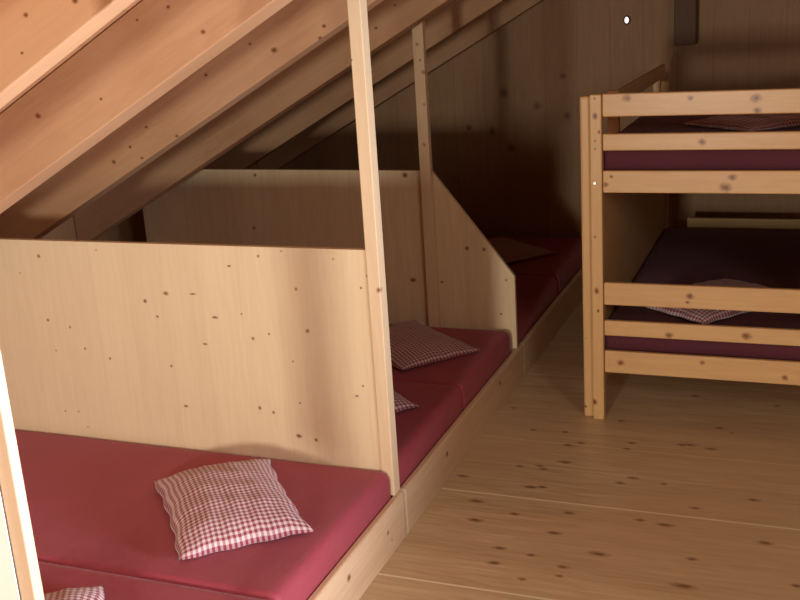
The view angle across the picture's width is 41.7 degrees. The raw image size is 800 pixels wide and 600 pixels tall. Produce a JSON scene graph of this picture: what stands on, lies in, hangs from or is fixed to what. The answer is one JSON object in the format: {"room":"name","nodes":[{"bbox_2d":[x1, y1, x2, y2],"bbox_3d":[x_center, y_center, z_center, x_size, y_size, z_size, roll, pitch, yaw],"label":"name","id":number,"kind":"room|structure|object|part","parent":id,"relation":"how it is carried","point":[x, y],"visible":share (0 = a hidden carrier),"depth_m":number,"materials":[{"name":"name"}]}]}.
{"room":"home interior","nodes":[
{"label":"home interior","id":0,"kind":"room"},
{"bbox_2d":[0,0,141,113],"bbox_3d":[0.233,-0.919,2.062,6.550,2.577,9.550,3,17,21],"label":"ceiling","id":1,"kind":"structure","parent":0,"point":[135,2],"depth_m":3.31,"materials":[{"name":"beige wood"}]},
{"bbox_2d":[0,0,134,108],"bbox_3d":[-0.642,-0.779,2.309,4.545,2.706,0.080,3,17,21],"label":"rafter","id":2,"kind":"object","parent":1,"relation":"attached to","point":[35,35],"visible":1,"depth_m":2.40,"materials":[{"name":"brown wood"}]},
{"bbox_2d":[0,0,291,213],"bbox_3d":[-0.344,-1.010,3.043,4.545,2.706,0.130,3,17,21],"label":"rafter","id":3,"kind":"object","parent":1,"relation":"attached to","point":[156,45],"visible":1,"depth_m":3.31,"materials":[{"name":"brown wood"}]},
{"bbox_2d":[0,0,383,238],"bbox_3d":[-0.045,-1.240,3.777,4.545,2.706,0.100,3,17,21],"label":"rafter","id":4,"kind":"object","parent":1,"relation":"attached to","point":[300,26],"visible":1,"depth_m":4.22,"materials":[{"name":"brown wood"}]},
{"bbox_2d":[74,0,453,240],"bbox_3d":[0.289,-1.499,4.600,4.545,2.706,0.110,3,17,21],"label":"rafter","id":5,"kind":"object","parent":1,"relation":"attached to","point":[388,20],"visible":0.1,"depth_m":5.15,"materials":[{"name":"brown wood"}]},
{"bbox_2d":[202,0,506,168],"bbox_3d":[0.663,-1.789,5.520,4.545,2.706,0.100,3,17,21],"label":"rafter","id":6,"kind":"object","parent":1,"relation":"attached to","point":[457,15],"visible":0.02,"depth_m":6.06,"materials":[{"name":"brown wood"}]},
{"bbox_2d":[258,0,542,168],"bbox_3d":[1.028,-2.071,6.419,4.545,2.706,0.080,3,17,21],"label":"rafter","id":7,"kind":"object","parent":1,"relation":"attached to","point":[508,10],"visible":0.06,"depth_m":6.98,"materials":[{"name":"brown wood"}]},
{"bbox_2d":[41,162,257,241],"bbox_3d":[-2.660,0.584,3.710,0.100,0.962,9.550,3,17,21],"label":"wall","id":8,"kind":"structure","parent":0,"point":[132,229],"depth_m":6.11,"materials":[{"name":"brown wood"}]},
{"bbox_2d":[280,0,799,237],"bbox_3d":[1.972,-1.767,6.401,6.350,3.406,0.100,3,17,21],"label":"wall","id":9,"kind":"structure","parent":0,"point":[504,112],"depth_m":6.89,"materials":[{"name":"brown wood"}]},
{"bbox_2d":[623,15,630,24],"bbox_3d":[1.416,-1.748,6.565,0.048,0.058,0.020,3,17,21],"label":"wall spotlight","id":10,"kind":"object","parent":9,"relation":"attached to","point":[626,19],"visible":1,"depth_m":6.56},
{"bbox_2d":[674,0,697,44],"bbox_3d":[1.709,-2.038,6.265,0.126,1.003,0.120,3,17,21],"label":"post","id":11,"kind":"object","parent":9,"relation":"attached to","point":[685,11],"visible":1,"depth_m":6.32,"materials":[{"name":"brown wood"}]},
{"bbox_2d":[359,299,799,599],"bbox_3d":[0.468,1.265,2.653,6.750,0.150,9.550,3,17,21],"label":"floor","id":12,"kind":"structure","parent":0,"point":[685,488],"depth_m":4.02,"materials":[{"name":"brown wood"}]},
{"bbox_2d":[308,492,405,599],"bbox_3d":[-0.412,1.103,2.820,0.029,0.178,2.300,3,17,21],"label":"bed rail","id":13,"kind":"object","parent":12,"relation":"on","point":[353,574],"visible":1,"depth_m":3.53,"materials":[{"name":"brown wood"}]},
{"bbox_2d":[0,350,44,599],"bbox_3d":[-0.756,0.218,1.984,0.040,2.025,0.026,3,17,21],"label":"upright post","id":14,"kind":"object","parent":13,"relation":"on","point":[12,488],"visible":1,"depth_m":2.02,"materials":[{"name":"brown wood"}]},
{"bbox_2d":[0,491,20,599],"bbox_3d":[-0.795,0.494,2.079,0.090,0.615,0.028,3,17,21],"label":"board","id":15,"kind":"object","parent":14,"relation":"hanging from","point":[9,590],"visible":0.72,"depth_m":2.06,"materials":[{"name":"beige wood"}]},
{"bbox_2d":[347,0,399,495],"bbox_3d":[-0.094,-0.280,3.539,0.046,2.037,0.056,3,17,21],"label":"upright post","id":16,"kind":"object","parent":13,"relation":"on","point":[357,9],"visible":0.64,"depth_m":3.54,"materials":[{"name":"brown wood"}]},
{"bbox_2d":[398,344,523,535],"bbox_3d":[0.308,0.545,4.593,0.029,0.178,1.680,3,17,21],"label":"bed rail","id":17,"kind":"object","parent":12,"relation":"on","point":[425,482],"visible":0.95,"depth_m":4.40,"materials":[{"name":"brown wood"}]},
{"bbox_2d":[519,267,582,376],"bbox_3d":[0.967,0.035,6.213,0.029,0.178,1.958,3,17,21],"label":"bed rail","id":18,"kind":"object","parent":12,"relation":"on","point":[544,330],"visible":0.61,"depth_m":5.87,"materials":[{"name":"brown wood"}]},
{"bbox_2d":[580,64,799,418],"bbox_3d":[1.728,-0.432,5.342,1.184,1.461,2.146,3,17,21],"label":"bunk bed","id":19,"kind":"object","parent":12,"relation":"on","point":[624,213],"visible":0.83,"depth_m":4.48,"materials":[{"name":"brown wood"}]},
{"bbox_3d":[0.831,-0.168,4.645,0.046,1.452,0.053,3,17,21],"label":"post","id":20,"kind":"part","parent":19,"relation":"part of","materials":[{"name":"brown wood"}]},
{"bbox_3d":[0.867,-0.163,4.604,0.050,1.460,0.048,3,17,21],"label":"post","id":21,"kind":"part","parent":19,"relation":"part of","materials":[{"name":"brown wood"}]},
{"bbox_3d":[1.004,-0.801,4.934,0.053,0.365,0.040,3,17,21],"label":"guard post","id":22,"kind":"part","parent":19,"relation":"part of","materials":[{"name":"brown wood"}]},
{"bbox_3d":[1.255,-0.370,5.563,0.018,0.800,2.030,3,17,21],"label":"panel","id":23,"kind":"part","parent":19,"relation":"part of","materials":[{"name":"brown wood"}]},
{"bbox_3d":[1.293,-1.154,5.588,0.023,0.075,1.520,3,17,21],"label":"guard rail","id":24,"kind":"part","parent":19,"relation":"part of","materials":[{"name":"brown wood"}]},
{"bbox_3d":[1.577,-0.688,6.475,0.046,1.345,0.053,3,17,21],"label":"post","id":25,"kind":"part","parent":19,"relation":"part of","materials":[{"name":"brown wood"}]},
{"bbox_3d":[1.631,-0.681,6.483,0.045,1.320,0.048,3,17,21],"label":"post","id":26,"kind":"part","parent":19,"relation":"part of","materials":[{"name":"brown wood"}]},
{"bbox_3d":[1.310,-0.794,4.223,0.992,0.096,0.024,3,17,21],"label":"rail","id":27,"kind":"part","parent":19,"relation":"part of","materials":[{"name":"brown wood"}]},
{"bbox_3d":[1.330,-0.485,4.312,0.992,0.095,0.024,3,17,21],"label":"rail","id":28,"kind":"part","parent":19,"relation":"part of","materials":[{"name":"brown wood"}]},
{"bbox_3d":[1.320,-0.646,4.266,0.992,0.071,0.024,3,17,21],"label":"rail","id":29,"kind":"part","parent":19,"relation":"part of","materials":[{"name":"brown wood"}]},
{"bbox_2d":[604,115,799,169],"bbox_3d":[1.698,-0.856,5.212,1.014,0.158,2.013,3,17,21],"label":"mattress","id":30,"kind":"object","parent":19,"relation":"on","point":[766,159],"visible":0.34,"depth_m":4.40,"materials":[{"name":"red fabric"}]},
{"bbox_2d":[684,113,799,131],"bbox_3d":[1.648,-0.823,4.716,0.615,0.056,0.428,-11,18,-25],"label":"pillow","id":31,"kind":"object","parent":30,"relation":"on","point":[734,122],"visible":0.7,"depth_m":4.55,"materials":[{"name":"fabric"}]},
{"bbox_3d":[1.371,0.143,4.493,0.992,0.070,0.024,3,17,21],"label":"rail","id":32,"kind":"part","parent":19,"relation":"part of","materials":[{"name":"brown wood"}]},
{"bbox_3d":[1.361,-0.009,4.450,0.992,0.102,0.024,3,17,21],"label":"rail","id":33,"kind":"part","parent":19,"relation":"part of","materials":[{"name":"brown wood"}]},
{"bbox_2d":[605,227,799,360],"bbox_3d":[1.748,-0.085,5.434,1.014,0.145,2.013,3,17,21],"label":"mattress","id":34,"kind":"object","parent":19,"relation":"on","point":[770,258],"visible":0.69,"depth_m":5.40,"materials":[{"name":"red fabric"}]},
{"bbox_2d":[644,279,768,323],"bbox_3d":[1.465,-0.023,4.860,0.613,0.084,0.427,-13,18,-28],"label":"pillow","id":35,"kind":"object","parent":34,"relation":"on","point":[703,316],"visible":0.32,"depth_m":4.68,"materials":[{"name":"fabric"}]},
{"bbox_3d":[1.381,0.294,4.537,0.992,0.103,0.024,3,17,21],"label":"rail","id":36,"kind":"part","parent":19,"relation":"part of","materials":[{"name":"brown wood"}]},
{"bbox_3d":[2.162,-0.424,6.321,0.848,0.131,0.024,3,17,21],"label":"headboard","id":37,"kind":"part","parent":19,"relation":"part of","materials":[{"name":"brown wood"}]},
{"bbox_3d":[-0.764,0.504,5.138,2.362,0.090,5.385,3,17,21],"label":"trim","id":38,"kind":"structure","parent":12,"relation":"on","visible":0},
{"bbox_2d":[38,561,262,599],"bbox_3d":[-1.446,1.013,3.015,2.043,0.191,0.850,3,17,21],"label":"mattress","id":39,"kind":"object","parent":38,"relation":"on","point":[54,577],"visible":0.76,"depth_m":3.12,"materials":[{"name":"red fabric"}]},
{"bbox_2d":[44,585,104,599],"bbox_3d":[-0.988,0.909,2.743,0.427,0.098,0.611,-8,17,-15],"label":"pillow","id":40,"kind":"object","parent":39,"relation":"on","point":[82,593],"visible":0.84,"depth_m":2.96,"materials":[{"name":"red fabric"}]},
{"bbox_2d":[0,238,381,471],"bbox_3d":[-1.042,0.260,4.080,2.063,0.997,0.024,3,17,21],"label":"board","id":41,"kind":"object","parent":38,"relation":"on","point":[262,351],"visible":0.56,"depth_m":3.93,"materials":[{"name":"brown wood"}]},
{"bbox_2d":[15,430,390,599],"bbox_3d":[-1.136,0.773,3.778,2.043,0.191,0.860,3,17,21],"label":"mattress","id":42,"kind":"object","parent":38,"relation":"on","point":[94,504],"visible":0.66,"depth_m":3.54,"materials":[{"name":"red fabric"}]},
{"bbox_2d":[154,459,312,560],"bbox_3d":[-0.577,0.656,3.529,0.427,0.099,0.618,-9,17,-18],"label":"pillow","id":43,"kind":"object","parent":42,"relation":"on","point":[229,505],"visible":1,"depth_m":3.39,"materials":[{"name":"red fabric"}]},
{"bbox_2d":[143,169,517,353],"bbox_3d":[-0.422,-0.198,5.533,2.117,0.995,0.024,3,17,21],"label":"board","id":44,"kind":"object","parent":38,"relation":"on","point":[266,207],"visible":0.52,"depth_m":5.39,"materials":[{"name":"brown wood"}]},
{"bbox_2d":[412,21,440,326],"bbox_3d":[0.125,-0.686,5.120,0.054,1.735,0.038,3,17,21],"label":"upright post","id":45,"kind":"object","parent":44,"relation":"attached to","point":[418,32],"visible":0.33,"depth_m":5.12,"materials":[{"name":"brown wood"}]},
{"bbox_2d":[390,381,461,497],"bbox_3d":[-0.818,0.521,4.561,2.043,0.202,0.770,3,17,21],"label":"mattress","id":46,"kind":"object","parent":38,"relation":"on","point":[419,429],"visible":0.12,"depth_m":4.22,"materials":[{"name":"red fabric"}]},
{"bbox_2d":[393,390,418,412],"bbox_3d":[-0.247,0.380,4.421,0.427,0.072,0.616,-11,18,-25],"label":"pillow","id":47,"kind":"object","parent":46,"relation":"on","point":[400,403],"visible":0.02,"depth_m":4.25,"materials":[{"name":"red fabric"}]},
{"bbox_2d":[389,324,509,411],"bbox_3d":[-0.539,0.305,5.246,2.043,0.202,0.765,3,17,21],"label":"mattress","id":48,"kind":"object","parent":38,"relation":"on","point":[470,372],"visible":0.15,"depth_m":4.78,"materials":[{"name":"red fabric"}]},
{"bbox_2d":[389,320,480,369],"bbox_3d":[0.042,0.191,5.026,0.427,0.064,0.618,-12,18,-28],"label":"pillow","id":49,"kind":"object","parent":48,"relation":"on","point":[413,343],"visible":0.7,"depth_m":4.87,"materials":[{"name":"fabric"}]},
{"bbox_2d":[485,236,581,294],"bbox_3d":[0.150,-0.228,6.941,2.043,0.202,0.977,3,17,21],"label":"mattress","id":50,"kind":"object","parent":38,"relation":"on","point":[565,264],"visible":0.2,"depth_m":6.51,"materials":[{"name":"red fabric"}]},
{"bbox_2d":[487,237,557,263],"bbox_3d":[0.648,-0.332,6.725,0.428,0.053,0.617,-12,18,-28],"label":"pillow","id":51,"kind":"object","parent":50,"relation":"on","point":[510,251],"visible":0.54,"depth_m":6.57,"materials":[{"name":"red fabric"}]},
{"bbox_2d":[514,275,557,348],"bbox_3d":[-0.201,0.044,6.078,2.043,0.202,0.958,3,17,21],"label":"mattress","id":52,"kind":"object","parent":38,"relation":"on","point":[534,294],"visible":0.11,"depth_m":5.80,"materials":[{"name":"red fabric"}]}
]}

